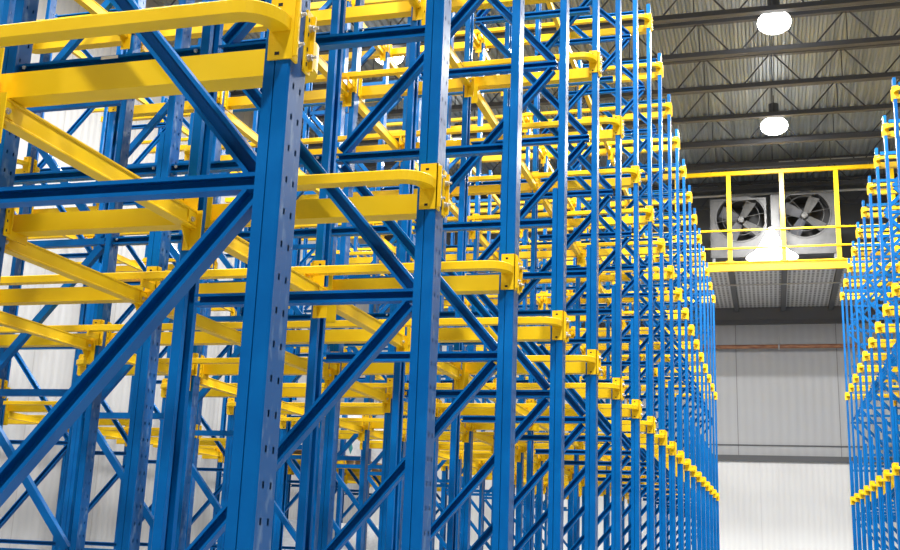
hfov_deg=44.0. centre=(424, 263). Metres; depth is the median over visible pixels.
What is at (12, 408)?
rail
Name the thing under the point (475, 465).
bar
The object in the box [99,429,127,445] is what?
bar
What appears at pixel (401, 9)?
rail
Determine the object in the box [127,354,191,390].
bar
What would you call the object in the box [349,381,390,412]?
bar
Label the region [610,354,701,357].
rail
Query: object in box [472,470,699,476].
rail
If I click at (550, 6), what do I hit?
bar
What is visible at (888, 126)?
rail
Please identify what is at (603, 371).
bar
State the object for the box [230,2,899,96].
roof truss
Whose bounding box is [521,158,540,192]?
bar
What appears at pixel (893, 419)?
upright
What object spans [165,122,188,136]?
bar
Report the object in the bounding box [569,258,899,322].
platform
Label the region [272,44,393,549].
upright
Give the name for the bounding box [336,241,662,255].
rail
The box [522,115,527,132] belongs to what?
bar
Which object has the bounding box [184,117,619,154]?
rail
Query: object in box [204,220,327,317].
bar
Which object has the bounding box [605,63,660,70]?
rail
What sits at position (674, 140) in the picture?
rail
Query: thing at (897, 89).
rail
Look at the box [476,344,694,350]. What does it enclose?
rail
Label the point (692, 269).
rail
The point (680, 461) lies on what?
upright
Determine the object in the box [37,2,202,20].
rail
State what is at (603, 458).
bar
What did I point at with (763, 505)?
wall
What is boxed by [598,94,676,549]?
upright
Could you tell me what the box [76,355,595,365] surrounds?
rail
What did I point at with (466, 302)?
upright
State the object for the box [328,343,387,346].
bar
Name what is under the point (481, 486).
upright
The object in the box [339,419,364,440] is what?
bar
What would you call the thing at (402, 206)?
beam
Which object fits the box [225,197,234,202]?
rail
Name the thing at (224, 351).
upright
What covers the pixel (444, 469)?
upright
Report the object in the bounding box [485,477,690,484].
rail
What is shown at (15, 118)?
bar
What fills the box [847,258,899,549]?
upright
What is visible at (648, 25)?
upright
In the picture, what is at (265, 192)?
upright
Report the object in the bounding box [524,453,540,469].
bar
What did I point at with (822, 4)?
roof truss
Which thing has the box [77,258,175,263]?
rail
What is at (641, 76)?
rail
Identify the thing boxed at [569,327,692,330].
rail
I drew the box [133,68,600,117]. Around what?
rail
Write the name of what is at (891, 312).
rail
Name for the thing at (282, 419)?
rail
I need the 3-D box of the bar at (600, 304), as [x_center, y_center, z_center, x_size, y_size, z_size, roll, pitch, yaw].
[3.267,0.764,20.488,0.977,0.055,0.065,-2,-15,17]
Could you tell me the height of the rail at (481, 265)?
0.042 m
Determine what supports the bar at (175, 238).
attached to the post
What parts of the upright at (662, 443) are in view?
post, post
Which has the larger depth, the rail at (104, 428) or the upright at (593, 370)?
the rail at (104, 428)
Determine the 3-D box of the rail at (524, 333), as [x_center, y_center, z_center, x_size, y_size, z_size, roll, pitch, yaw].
[-1.231,0.529,8.008,4.560,0.087,0.134,-2,-15,17]
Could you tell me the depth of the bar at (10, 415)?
13.76 m
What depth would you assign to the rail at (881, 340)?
20.10 m
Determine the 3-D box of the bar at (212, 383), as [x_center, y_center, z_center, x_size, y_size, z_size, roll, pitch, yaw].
[-1.793,1.192,10.216,0.080,0.173,1.318,-2,-15,17]
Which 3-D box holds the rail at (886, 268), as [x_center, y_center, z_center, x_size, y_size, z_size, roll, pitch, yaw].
[11.261,0.097,24.576,3.603,0.087,0.134,-2,-15,17]
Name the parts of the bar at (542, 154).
plate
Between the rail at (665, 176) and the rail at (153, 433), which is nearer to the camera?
the rail at (153, 433)
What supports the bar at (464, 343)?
attached to the post at (438, 411)
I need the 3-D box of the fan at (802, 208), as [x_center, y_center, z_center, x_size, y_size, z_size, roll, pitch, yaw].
[10.526,-0.749,30.892,1.715,2.455,0.936,-2,-15,17]
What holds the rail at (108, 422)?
on the upright at (155, 141)
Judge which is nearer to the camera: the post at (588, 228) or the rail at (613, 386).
the rail at (613, 386)
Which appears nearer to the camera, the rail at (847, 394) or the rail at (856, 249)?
the rail at (856, 249)
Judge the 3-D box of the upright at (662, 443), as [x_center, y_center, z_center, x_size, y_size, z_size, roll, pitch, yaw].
[2.516,1.135,14.364,1.175,8.185,0.410,-2,-15,17]
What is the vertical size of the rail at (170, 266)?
0.087 m
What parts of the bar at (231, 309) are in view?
plate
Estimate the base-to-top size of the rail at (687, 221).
0.087 m
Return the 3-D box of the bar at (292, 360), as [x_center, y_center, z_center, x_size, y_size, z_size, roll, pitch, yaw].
[-0.966,0.796,8.494,0.080,0.173,1.318,-2,-15,17]
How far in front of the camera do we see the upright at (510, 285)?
5.96 m
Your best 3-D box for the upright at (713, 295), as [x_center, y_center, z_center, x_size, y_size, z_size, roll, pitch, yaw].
[6.726,4.679,27.779,1.175,8.185,0.410,-2,-15,17]
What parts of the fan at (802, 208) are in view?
blade, blade, blade, blade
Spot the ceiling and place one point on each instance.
(886, 22)
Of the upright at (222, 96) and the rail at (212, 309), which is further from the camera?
the rail at (212, 309)
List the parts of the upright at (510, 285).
post, post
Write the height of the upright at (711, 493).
8.185 m
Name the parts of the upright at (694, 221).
post, post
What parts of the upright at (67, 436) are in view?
post, post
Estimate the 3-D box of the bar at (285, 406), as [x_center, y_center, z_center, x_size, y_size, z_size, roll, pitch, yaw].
[-1.372,1.546,11.558,0.080,0.173,1.318,-2,-15,17]
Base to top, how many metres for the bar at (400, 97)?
0.055 m
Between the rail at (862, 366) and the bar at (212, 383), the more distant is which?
the rail at (862, 366)
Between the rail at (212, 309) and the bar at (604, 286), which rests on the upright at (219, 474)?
the rail at (212, 309)
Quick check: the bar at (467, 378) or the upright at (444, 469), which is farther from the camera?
the upright at (444, 469)
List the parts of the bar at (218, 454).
plate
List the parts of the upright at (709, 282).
post, post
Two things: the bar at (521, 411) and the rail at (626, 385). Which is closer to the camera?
the bar at (521, 411)
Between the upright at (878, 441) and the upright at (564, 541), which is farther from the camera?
the upright at (564, 541)
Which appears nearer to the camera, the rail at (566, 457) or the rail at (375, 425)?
the rail at (375, 425)
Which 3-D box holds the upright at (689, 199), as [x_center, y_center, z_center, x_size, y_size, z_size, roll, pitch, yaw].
[4.200,2.553,19.730,1.175,8.185,0.410,-2,-15,17]
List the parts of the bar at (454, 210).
plate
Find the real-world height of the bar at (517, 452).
0.173 m
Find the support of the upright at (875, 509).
on the floor
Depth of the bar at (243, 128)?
10.67 m
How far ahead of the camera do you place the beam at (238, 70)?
3.50 m
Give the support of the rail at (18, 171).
on the upright at (16, 265)
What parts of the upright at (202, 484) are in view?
post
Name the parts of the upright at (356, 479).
post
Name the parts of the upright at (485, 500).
post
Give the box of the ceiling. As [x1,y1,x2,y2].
[153,0,899,199]
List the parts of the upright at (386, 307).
post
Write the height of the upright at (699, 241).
8.185 m
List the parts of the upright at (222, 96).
post, post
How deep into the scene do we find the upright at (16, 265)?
12.28 m
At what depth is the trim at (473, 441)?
33.04 m
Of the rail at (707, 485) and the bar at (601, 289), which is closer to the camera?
the bar at (601, 289)
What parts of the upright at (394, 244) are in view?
post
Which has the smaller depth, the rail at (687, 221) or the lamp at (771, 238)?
the rail at (687, 221)
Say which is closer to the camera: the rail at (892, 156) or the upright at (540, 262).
the rail at (892, 156)
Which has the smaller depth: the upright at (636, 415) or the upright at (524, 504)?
the upright at (636, 415)
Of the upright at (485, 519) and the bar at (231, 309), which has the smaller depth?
the bar at (231, 309)
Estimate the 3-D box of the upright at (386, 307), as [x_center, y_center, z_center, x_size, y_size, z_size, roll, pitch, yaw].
[-0.331,1.597,16.703,1.175,8.185,0.410,-2,-15,17]
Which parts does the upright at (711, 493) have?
post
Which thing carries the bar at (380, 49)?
attached to the upright at (230, 412)
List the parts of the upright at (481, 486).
post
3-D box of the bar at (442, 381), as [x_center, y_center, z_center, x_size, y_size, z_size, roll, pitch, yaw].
[0.357,1.584,14.915,1.222,0.055,0.065,-2,-15,17]
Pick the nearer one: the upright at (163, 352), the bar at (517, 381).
the bar at (517, 381)
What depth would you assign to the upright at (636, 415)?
11.68 m
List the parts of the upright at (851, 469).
post, post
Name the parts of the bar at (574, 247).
plate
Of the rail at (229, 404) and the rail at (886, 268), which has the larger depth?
the rail at (886, 268)
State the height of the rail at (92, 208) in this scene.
0.087 m
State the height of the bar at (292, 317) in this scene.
0.055 m
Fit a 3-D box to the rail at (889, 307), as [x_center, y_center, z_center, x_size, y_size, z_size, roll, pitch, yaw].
[8.977,0.647,17.023,3.598,0.042,0.136,-2,-15,17]
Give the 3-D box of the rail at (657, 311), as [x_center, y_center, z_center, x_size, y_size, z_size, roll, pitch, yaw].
[2.165,0.872,19.101,4.550,0.042,0.136,-2,-15,17]
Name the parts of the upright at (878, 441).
post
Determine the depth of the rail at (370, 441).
15.72 m
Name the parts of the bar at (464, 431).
plate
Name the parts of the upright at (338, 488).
post, post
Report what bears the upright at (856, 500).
on the floor
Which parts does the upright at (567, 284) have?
post, post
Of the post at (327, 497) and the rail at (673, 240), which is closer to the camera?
the post at (327, 497)
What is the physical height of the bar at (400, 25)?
0.055 m
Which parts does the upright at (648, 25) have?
post, post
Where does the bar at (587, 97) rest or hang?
attached to the upright at (670, 276)
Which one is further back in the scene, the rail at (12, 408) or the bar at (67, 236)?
the bar at (67, 236)
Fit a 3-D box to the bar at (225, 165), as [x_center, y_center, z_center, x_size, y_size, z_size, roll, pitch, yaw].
[-1.039,-0.580,6.521,0.977,0.055,0.065,-2,-15,17]
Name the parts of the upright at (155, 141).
post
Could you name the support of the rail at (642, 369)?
on the post at (604, 519)
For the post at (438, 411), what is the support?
on the floor
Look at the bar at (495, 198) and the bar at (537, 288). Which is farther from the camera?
the bar at (495, 198)
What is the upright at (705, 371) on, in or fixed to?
on the floor
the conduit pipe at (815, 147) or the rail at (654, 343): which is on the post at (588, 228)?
the rail at (654, 343)
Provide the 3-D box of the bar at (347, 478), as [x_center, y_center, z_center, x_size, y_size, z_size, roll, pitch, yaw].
[-1.514,4.866,24.831,0.080,0.173,1.318,-2,-15,17]
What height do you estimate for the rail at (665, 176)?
0.087 m
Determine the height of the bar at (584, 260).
0.173 m
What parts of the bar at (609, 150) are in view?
plate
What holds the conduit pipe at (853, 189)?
hanging from the ceiling
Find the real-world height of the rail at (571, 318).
0.087 m
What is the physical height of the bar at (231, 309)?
0.173 m
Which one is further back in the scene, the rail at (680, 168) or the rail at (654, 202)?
the rail at (654, 202)
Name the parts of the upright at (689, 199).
post, post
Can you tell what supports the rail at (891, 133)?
on the post
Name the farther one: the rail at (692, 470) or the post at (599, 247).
the post at (599, 247)
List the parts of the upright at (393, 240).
post, post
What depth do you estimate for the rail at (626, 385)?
26.68 m
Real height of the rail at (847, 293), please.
0.042 m
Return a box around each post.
[0,0,38,279]
[116,0,194,549]
[317,0,364,549]
[378,17,410,549]
[430,12,454,549]
[461,24,487,549]
[490,375,495,549]
[515,108,532,549]
[536,148,549,549]
[568,198,575,549]
[581,227,589,549]
[597,247,599,549]
[603,369,605,549]
[622,281,625,547]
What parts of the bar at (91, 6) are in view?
plate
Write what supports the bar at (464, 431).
attached to the post at (468, 446)
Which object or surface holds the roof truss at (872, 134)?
attached to the ceiling
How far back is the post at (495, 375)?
14.34 m
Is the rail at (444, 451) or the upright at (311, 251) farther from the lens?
the upright at (311, 251)
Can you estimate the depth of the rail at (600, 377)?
25.62 m
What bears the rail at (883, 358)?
on the post
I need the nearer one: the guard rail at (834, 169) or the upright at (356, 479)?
the upright at (356, 479)
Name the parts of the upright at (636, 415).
post, post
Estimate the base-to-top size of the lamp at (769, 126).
1.010 m
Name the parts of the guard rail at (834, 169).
rail post, rail, rail, rail, rail post, rail post, rail post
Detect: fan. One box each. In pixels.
[710,194,766,261]
[770,189,836,259]
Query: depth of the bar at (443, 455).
16.85 m
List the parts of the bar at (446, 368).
plate, plate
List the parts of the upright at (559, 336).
post, post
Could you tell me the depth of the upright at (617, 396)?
10.19 m
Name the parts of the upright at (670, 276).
post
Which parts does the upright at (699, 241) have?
post, post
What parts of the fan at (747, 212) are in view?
blade, blade, blade, blade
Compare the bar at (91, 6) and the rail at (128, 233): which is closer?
the bar at (91, 6)
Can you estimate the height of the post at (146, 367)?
8.185 m
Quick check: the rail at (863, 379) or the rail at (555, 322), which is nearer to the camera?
the rail at (555, 322)
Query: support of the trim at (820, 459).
attached to the wall at (784, 396)
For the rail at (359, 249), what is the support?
on the upright at (394, 244)
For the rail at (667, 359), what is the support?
on the post at (599, 247)
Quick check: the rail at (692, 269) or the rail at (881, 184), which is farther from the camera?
the rail at (692, 269)
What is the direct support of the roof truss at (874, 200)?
attached to the ceiling
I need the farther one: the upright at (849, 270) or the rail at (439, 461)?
the upright at (849, 270)
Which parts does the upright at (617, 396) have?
post, post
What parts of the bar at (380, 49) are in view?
plate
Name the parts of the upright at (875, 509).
post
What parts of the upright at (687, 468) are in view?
post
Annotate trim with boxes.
[443,318,899,327]
[473,441,868,447]
[473,450,892,463]
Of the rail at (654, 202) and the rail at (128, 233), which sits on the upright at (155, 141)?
the rail at (128, 233)
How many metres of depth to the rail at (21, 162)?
12.29 m
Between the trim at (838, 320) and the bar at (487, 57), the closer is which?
the bar at (487, 57)
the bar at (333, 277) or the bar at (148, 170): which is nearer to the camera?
the bar at (148, 170)
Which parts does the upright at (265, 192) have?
post, post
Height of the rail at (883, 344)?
0.087 m
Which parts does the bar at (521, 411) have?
plate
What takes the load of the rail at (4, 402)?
on the upright at (67, 436)
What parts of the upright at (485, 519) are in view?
post, post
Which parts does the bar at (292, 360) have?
plate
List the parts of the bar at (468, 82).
plate, plate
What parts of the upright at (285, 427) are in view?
post, post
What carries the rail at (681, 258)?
on the post at (604, 519)
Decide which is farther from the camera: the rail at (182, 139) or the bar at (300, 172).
the rail at (182, 139)
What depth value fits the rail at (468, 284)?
6.53 m
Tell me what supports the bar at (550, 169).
attached to the post at (539, 494)
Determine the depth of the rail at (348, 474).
24.24 m
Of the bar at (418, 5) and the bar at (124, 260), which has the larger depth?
the bar at (124, 260)
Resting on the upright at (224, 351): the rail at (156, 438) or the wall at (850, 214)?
the rail at (156, 438)
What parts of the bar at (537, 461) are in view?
plate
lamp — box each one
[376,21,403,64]
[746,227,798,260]
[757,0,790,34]
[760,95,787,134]
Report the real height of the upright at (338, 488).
8.185 m
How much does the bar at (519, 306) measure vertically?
0.055 m
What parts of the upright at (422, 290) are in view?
post, post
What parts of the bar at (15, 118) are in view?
plate, plate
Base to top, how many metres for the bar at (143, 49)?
0.173 m
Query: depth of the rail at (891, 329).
19.05 m
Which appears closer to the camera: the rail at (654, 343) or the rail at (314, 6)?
the rail at (314, 6)
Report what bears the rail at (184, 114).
on the upright at (163, 352)
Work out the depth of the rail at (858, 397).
27.08 m
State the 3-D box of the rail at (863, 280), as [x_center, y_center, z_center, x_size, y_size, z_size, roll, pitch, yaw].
[11.608,0.364,25.676,3.598,0.042,0.136,-2,-15,17]
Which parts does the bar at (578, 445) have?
plate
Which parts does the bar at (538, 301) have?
plate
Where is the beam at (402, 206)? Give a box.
[12,193,449,236]
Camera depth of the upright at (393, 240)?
15.06 m
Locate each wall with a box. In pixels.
[0,0,372,549]
[367,461,897,549]
[374,319,899,457]
[379,184,899,312]
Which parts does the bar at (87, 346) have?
plate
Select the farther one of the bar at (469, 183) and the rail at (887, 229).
the rail at (887, 229)
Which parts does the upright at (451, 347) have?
post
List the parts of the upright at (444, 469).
post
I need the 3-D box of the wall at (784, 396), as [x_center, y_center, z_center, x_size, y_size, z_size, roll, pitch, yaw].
[8.664,3.964,34.196,21.600,12.850,0.200,-2,-15,17]
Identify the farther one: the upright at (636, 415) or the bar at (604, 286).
the bar at (604, 286)
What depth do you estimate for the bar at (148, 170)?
6.89 m
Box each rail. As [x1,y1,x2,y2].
[0,0,290,46]
[0,260,513,285]
[0,275,498,305]
[0,317,561,332]
[0,326,550,347]
[3,401,57,404]
[7,405,53,411]
[8,419,129,425]
[15,167,39,173]
[17,159,27,165]
[28,232,149,239]
[31,415,129,419]
[32,0,559,53]
[33,206,95,213]
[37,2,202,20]
[44,244,147,248]
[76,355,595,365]
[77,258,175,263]
[92,108,103,112]
[98,427,195,430]
[101,113,190,122]
[106,436,225,440]
[109,430,201,436]
[115,262,217,272]
[116,439,225,445]
[125,362,585,375]
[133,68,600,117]
[141,135,244,143]
[149,140,248,153]
[153,445,224,448]
[160,383,619,389]
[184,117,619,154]
[199,388,610,398]
[202,455,300,460]
[211,307,226,310]
[220,129,614,160]
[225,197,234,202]
[227,402,637,409]
[280,417,652,425]
[281,407,630,416]
[291,421,645,431]
[294,208,650,228]
[294,348,360,352]
[297,168,636,190]
[297,169,435,189]
[297,177,631,199]
[301,236,362,240]
[307,248,371,252]
[310,0,407,10]
[310,52,596,82]
[320,25,645,60]
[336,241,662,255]
[336,469,371,471]
[338,433,657,443]
[339,430,664,438]
[340,215,646,236]
[347,473,380,476]
[349,246,657,264]
[360,440,673,448]
[365,72,657,102]
[369,444,668,453]
[386,103,669,126]
[388,110,666,131]
[438,453,676,461]
[438,458,688,464]
[438,460,683,468]
[439,450,681,457]
[443,464,694,471]
[444,291,679,298]
[444,294,675,305]
[448,466,690,474]
[449,143,673,163]
[454,14,649,36]
[465,268,671,275]
[466,342,697,345]
[470,198,686,213]
[471,193,690,205]
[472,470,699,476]
[472,472,690,480]
[474,172,680,185]
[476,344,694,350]
[483,220,692,233]
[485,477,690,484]
[496,167,684,180]
[519,236,699,242]
[519,240,693,250]
[521,138,677,150]
[523,482,690,487]
[526,376,709,378]
[526,378,704,382]
[528,253,703,260]
[528,257,701,266]
[529,273,667,283]
[536,313,682,321]
[539,286,705,293]
[543,481,708,486]
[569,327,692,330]
[570,330,689,336]
[583,299,709,304]
[601,269,707,273]
[601,366,705,368]
[603,357,695,361]
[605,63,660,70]
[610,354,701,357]
[610,368,700,372]
[622,310,686,313]
[624,385,712,387]
[625,164,899,261]
[625,387,707,390]
[627,393,715,395]
[656,216,695,219]
[674,272,702,277]
[841,293,888,295]
[844,295,882,299]
[845,279,887,282]
[846,394,896,395]
[847,282,899,286]
[848,263,899,267]
[849,396,888,399]
[850,385,898,387]
[851,267,898,272]
[853,247,899,251]
[853,388,897,391]
[856,250,899,256]
[857,228,899,232]
[857,378,896,382]
[859,365,883,367]
[861,232,899,238]
[862,367,897,371]
[863,207,899,211]
[864,353,890,355]
[866,212,899,217]
[868,356,886,360]
[869,183,891,188]
[870,339,895,342]
[873,188,897,194]
[874,342,895,347]
[876,155,896,160]
[877,324,899,327]
[880,161,896,168]
[881,327,899,332]
[884,123,899,129]
[885,306,899,309]
[888,130,899,137]
[889,310,899,315]
[893,86,899,92]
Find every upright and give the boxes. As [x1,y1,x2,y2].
[0,0,15,47]
[0,0,56,422]
[0,0,145,549]
[0,0,318,549]
[0,9,117,549]
[52,97,166,549]
[59,0,232,549]
[113,92,230,549]
[147,0,258,549]
[151,0,451,549]
[192,150,242,547]
[210,168,299,549]
[217,0,353,549]
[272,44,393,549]
[282,227,316,549]
[284,228,357,535]
[295,0,524,549]
[336,73,421,549]
[341,243,395,522]
[342,242,380,549]
[356,118,451,549]
[385,0,570,549]
[436,157,471,549]
[436,170,492,549]
[436,310,453,549]
[437,299,461,549]
[439,197,499,549]
[446,0,603,549]
[460,220,523,549]
[482,235,539,549]
[491,0,625,549]
[513,261,550,548]
[513,271,547,546]
[523,283,572,549]
[525,0,642,549]
[534,296,581,549]
[557,4,656,549]
[573,53,666,549]
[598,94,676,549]
[605,129,684,549]
[622,159,690,549]
[627,185,696,549]
[639,208,701,549]
[645,228,706,549]
[653,246,709,549]
[658,262,713,549]
[664,277,716,549]
[669,290,719,549]
[840,286,899,549]
[843,273,899,549]
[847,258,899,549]
[851,241,899,549]
[856,222,899,549]
[861,200,899,549]
[867,176,899,549]
[874,148,899,549]
[881,115,899,396]
[891,77,899,203]
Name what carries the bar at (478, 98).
attached to the upright at (593, 370)
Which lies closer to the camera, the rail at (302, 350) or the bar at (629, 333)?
the bar at (629, 333)
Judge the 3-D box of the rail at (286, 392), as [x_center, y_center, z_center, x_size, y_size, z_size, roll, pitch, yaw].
[-0.389,1.238,10.691,4.560,0.087,0.134,-2,-15,17]
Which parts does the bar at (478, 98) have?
plate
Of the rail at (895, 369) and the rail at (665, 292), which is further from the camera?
the rail at (895, 369)
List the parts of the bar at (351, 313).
plate, plate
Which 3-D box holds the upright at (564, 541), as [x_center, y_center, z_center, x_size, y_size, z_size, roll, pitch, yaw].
[3.458,4.787,28.777,1.175,8.185,0.410,-2,-15,17]
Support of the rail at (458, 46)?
on the post at (468, 446)
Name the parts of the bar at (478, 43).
plate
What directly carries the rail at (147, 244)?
on the upright at (155, 141)
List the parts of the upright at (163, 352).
post, post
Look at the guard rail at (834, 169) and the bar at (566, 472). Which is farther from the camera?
the guard rail at (834, 169)
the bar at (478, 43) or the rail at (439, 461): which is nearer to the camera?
the bar at (478, 43)
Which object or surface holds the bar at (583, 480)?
attached to the post at (571, 495)
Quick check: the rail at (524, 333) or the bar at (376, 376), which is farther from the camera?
the bar at (376, 376)
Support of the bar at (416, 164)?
attached to the post at (438, 411)
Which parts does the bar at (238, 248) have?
plate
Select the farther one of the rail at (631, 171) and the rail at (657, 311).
the rail at (657, 311)
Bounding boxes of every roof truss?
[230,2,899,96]
[301,78,899,148]
[302,43,899,122]
[319,0,899,54]
[353,129,899,188]
[357,110,890,168]
[451,154,897,203]
[453,173,898,215]
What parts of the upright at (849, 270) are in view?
post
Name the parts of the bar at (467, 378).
plate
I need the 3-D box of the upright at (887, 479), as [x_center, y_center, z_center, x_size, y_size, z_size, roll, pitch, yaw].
[8.199,2.420,18.510,1.175,8.185,0.410,-2,-15,17]
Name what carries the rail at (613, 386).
on the post at (389, 378)
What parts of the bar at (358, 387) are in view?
plate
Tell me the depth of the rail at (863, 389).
25.73 m
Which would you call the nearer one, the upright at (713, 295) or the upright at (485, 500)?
the upright at (485, 500)
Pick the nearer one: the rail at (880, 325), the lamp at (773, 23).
the rail at (880, 325)
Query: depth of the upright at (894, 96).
15.43 m
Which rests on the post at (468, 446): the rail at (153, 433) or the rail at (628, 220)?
the rail at (628, 220)
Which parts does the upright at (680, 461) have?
post, post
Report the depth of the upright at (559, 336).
7.36 m
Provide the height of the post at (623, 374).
8.185 m
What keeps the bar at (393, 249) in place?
attached to the upright at (393, 240)
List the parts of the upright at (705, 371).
post, post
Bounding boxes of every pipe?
[495,163,886,206]
[683,281,881,286]
[703,337,867,349]
[779,147,889,161]
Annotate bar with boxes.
[0,92,202,250]
[0,311,95,362]
[3,411,68,432]
[4,238,150,310]
[14,165,156,184]
[19,47,199,71]
[61,235,92,252]
[72,50,86,57]
[74,0,130,49]
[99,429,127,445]
[113,231,249,245]
[117,254,142,271]
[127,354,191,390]
[136,98,163,121]
[140,42,216,102]
[150,439,157,445]
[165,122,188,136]
[167,308,241,345]
[171,154,321,174]
[198,448,222,461]
[200,378,236,395]
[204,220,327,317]
[205,277,333,282]
[221,307,234,315]
[224,109,257,145]
[240,29,352,42]
[281,401,304,415]
[284,351,334,389]
[287,313,389,320]
[294,224,400,237]
[298,169,319,194]
[303,96,402,106]
[318,55,351,106]
[326,305,408,351]
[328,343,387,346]
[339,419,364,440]
[345,274,446,278]
[345,476,358,483]
[348,99,402,161]
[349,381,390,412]
[360,23,464,30]
[362,430,401,450]
[363,22,385,60]
[375,375,383,379]
[380,236,395,254]
[381,182,473,190]
[383,57,401,77]
[399,161,418,170]
[403,401,407,411]
[405,339,463,389]
[407,380,492,382]
[408,0,423,20]
[411,311,494,318]
[418,88,502,97]
[421,6,473,96]
[438,451,449,459]
[440,342,526,345]
[446,243,521,247]
[447,424,468,441]
[449,199,475,238]
[456,12,481,52]
[462,460,480,472]
[464,372,495,402]
[467,266,540,271]
[471,84,502,139]
[472,233,498,260]
[473,432,493,452]
[478,50,502,95]
[480,178,547,184]
[487,194,499,206]
[515,448,520,461]
[516,380,549,382]
[516,403,536,430]
[518,305,550,308]
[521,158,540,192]
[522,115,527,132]
[524,131,545,163]
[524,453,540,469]
[527,240,590,244]
[528,293,542,309]
[534,423,548,431]
[536,287,550,290]
[538,199,551,217]
[542,161,553,171]
[546,2,559,29]
[564,469,571,481]
[565,433,581,449]
[566,285,614,289]
[567,198,574,210]
[567,231,582,264]
[569,45,582,89]
[570,344,585,354]
[580,303,628,306]
[581,255,598,288]
[581,477,584,485]
[584,95,599,126]
[598,280,610,306]
[599,124,612,159]
[599,455,610,469]
[601,367,605,378]
[610,152,614,165]
[622,188,632,207]
[622,320,630,334]
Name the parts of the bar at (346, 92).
plate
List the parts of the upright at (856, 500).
post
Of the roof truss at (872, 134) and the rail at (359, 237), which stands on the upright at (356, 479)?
the rail at (359, 237)
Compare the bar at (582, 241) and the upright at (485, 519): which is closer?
the bar at (582, 241)
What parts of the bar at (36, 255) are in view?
plate, plate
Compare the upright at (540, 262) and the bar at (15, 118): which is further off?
the upright at (540, 262)
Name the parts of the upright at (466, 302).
post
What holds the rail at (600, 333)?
on the post at (571, 495)
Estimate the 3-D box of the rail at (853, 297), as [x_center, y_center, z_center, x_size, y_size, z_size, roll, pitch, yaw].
[12.103,0.806,27.259,3.603,0.087,0.134,-2,-15,17]
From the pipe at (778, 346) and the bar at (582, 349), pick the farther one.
the pipe at (778, 346)
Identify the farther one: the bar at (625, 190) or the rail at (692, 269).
the rail at (692, 269)
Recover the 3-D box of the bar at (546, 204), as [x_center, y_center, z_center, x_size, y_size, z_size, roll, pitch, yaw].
[1.450,-0.581,12.801,0.080,0.173,1.318,-2,-15,17]
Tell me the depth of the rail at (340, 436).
14.87 m
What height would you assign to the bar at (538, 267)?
0.055 m
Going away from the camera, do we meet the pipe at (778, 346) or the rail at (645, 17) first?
the rail at (645, 17)
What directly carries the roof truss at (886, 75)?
attached to the ceiling
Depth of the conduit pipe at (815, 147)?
31.18 m
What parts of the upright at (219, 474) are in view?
post, post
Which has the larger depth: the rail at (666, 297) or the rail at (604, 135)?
the rail at (666, 297)
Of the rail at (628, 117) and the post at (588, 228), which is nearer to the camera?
the rail at (628, 117)
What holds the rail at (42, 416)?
on the upright at (155, 141)
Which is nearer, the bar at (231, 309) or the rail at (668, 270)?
the rail at (668, 270)
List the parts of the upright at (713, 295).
post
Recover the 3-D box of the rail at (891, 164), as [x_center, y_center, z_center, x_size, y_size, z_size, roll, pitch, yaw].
[9.156,-1.675,17.869,3.603,0.087,0.134,-2,-15,17]
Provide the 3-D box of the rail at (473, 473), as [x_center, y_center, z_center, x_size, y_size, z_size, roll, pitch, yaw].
[2.979,4.073,21.423,4.560,0.087,0.134,-2,-15,17]
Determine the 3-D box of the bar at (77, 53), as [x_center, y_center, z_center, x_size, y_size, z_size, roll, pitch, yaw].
[-4.673,-2.784,15.305,0.080,0.173,1.318,-2,-15,17]
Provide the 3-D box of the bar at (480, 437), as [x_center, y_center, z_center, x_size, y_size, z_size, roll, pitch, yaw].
[0.718,2.214,13.860,0.080,0.173,1.318,-2,-15,17]
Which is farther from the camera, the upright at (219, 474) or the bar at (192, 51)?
the upright at (219, 474)
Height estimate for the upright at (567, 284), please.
8.185 m
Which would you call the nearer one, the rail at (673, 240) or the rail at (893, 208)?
the rail at (893, 208)
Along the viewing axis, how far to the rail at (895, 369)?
23.03 m
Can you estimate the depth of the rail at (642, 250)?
15.13 m
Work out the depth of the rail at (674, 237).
23.16 m
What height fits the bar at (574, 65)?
0.173 m
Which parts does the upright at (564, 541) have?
post, post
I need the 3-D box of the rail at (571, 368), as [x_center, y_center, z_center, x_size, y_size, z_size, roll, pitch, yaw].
[-0.810,0.883,9.349,4.560,0.087,0.134,-2,-15,17]
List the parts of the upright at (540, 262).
post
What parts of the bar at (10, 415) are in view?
plate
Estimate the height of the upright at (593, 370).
8.185 m
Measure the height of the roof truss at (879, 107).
0.851 m
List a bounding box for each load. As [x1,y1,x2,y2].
[282,520,296,549]
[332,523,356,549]
[337,415,361,464]
[346,429,383,471]
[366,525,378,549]
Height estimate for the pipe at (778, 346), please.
0.414 m
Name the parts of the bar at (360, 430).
plate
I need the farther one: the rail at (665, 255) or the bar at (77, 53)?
the rail at (665, 255)
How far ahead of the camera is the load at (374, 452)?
23.20 m
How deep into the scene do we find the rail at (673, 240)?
23.46 m
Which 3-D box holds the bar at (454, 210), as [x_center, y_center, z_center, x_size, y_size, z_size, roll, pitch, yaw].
[0.401,-0.546,13.121,0.080,0.173,1.318,-2,-15,17]
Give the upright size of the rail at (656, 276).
0.087 m
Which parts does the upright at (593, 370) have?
post, post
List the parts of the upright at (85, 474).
post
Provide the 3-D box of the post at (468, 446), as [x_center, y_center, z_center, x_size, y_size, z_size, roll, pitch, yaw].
[0.589,0.830,13.483,0.099,8.185,0.410,-2,-15,17]
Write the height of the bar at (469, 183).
0.055 m
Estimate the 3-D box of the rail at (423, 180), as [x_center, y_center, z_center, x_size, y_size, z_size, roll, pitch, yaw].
[-2.150,-0.267,5.084,4.550,0.042,0.136,-2,-15,17]
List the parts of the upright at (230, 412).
post, post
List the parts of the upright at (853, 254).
post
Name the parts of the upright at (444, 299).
post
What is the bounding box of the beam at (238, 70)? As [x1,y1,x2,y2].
[0,42,318,107]

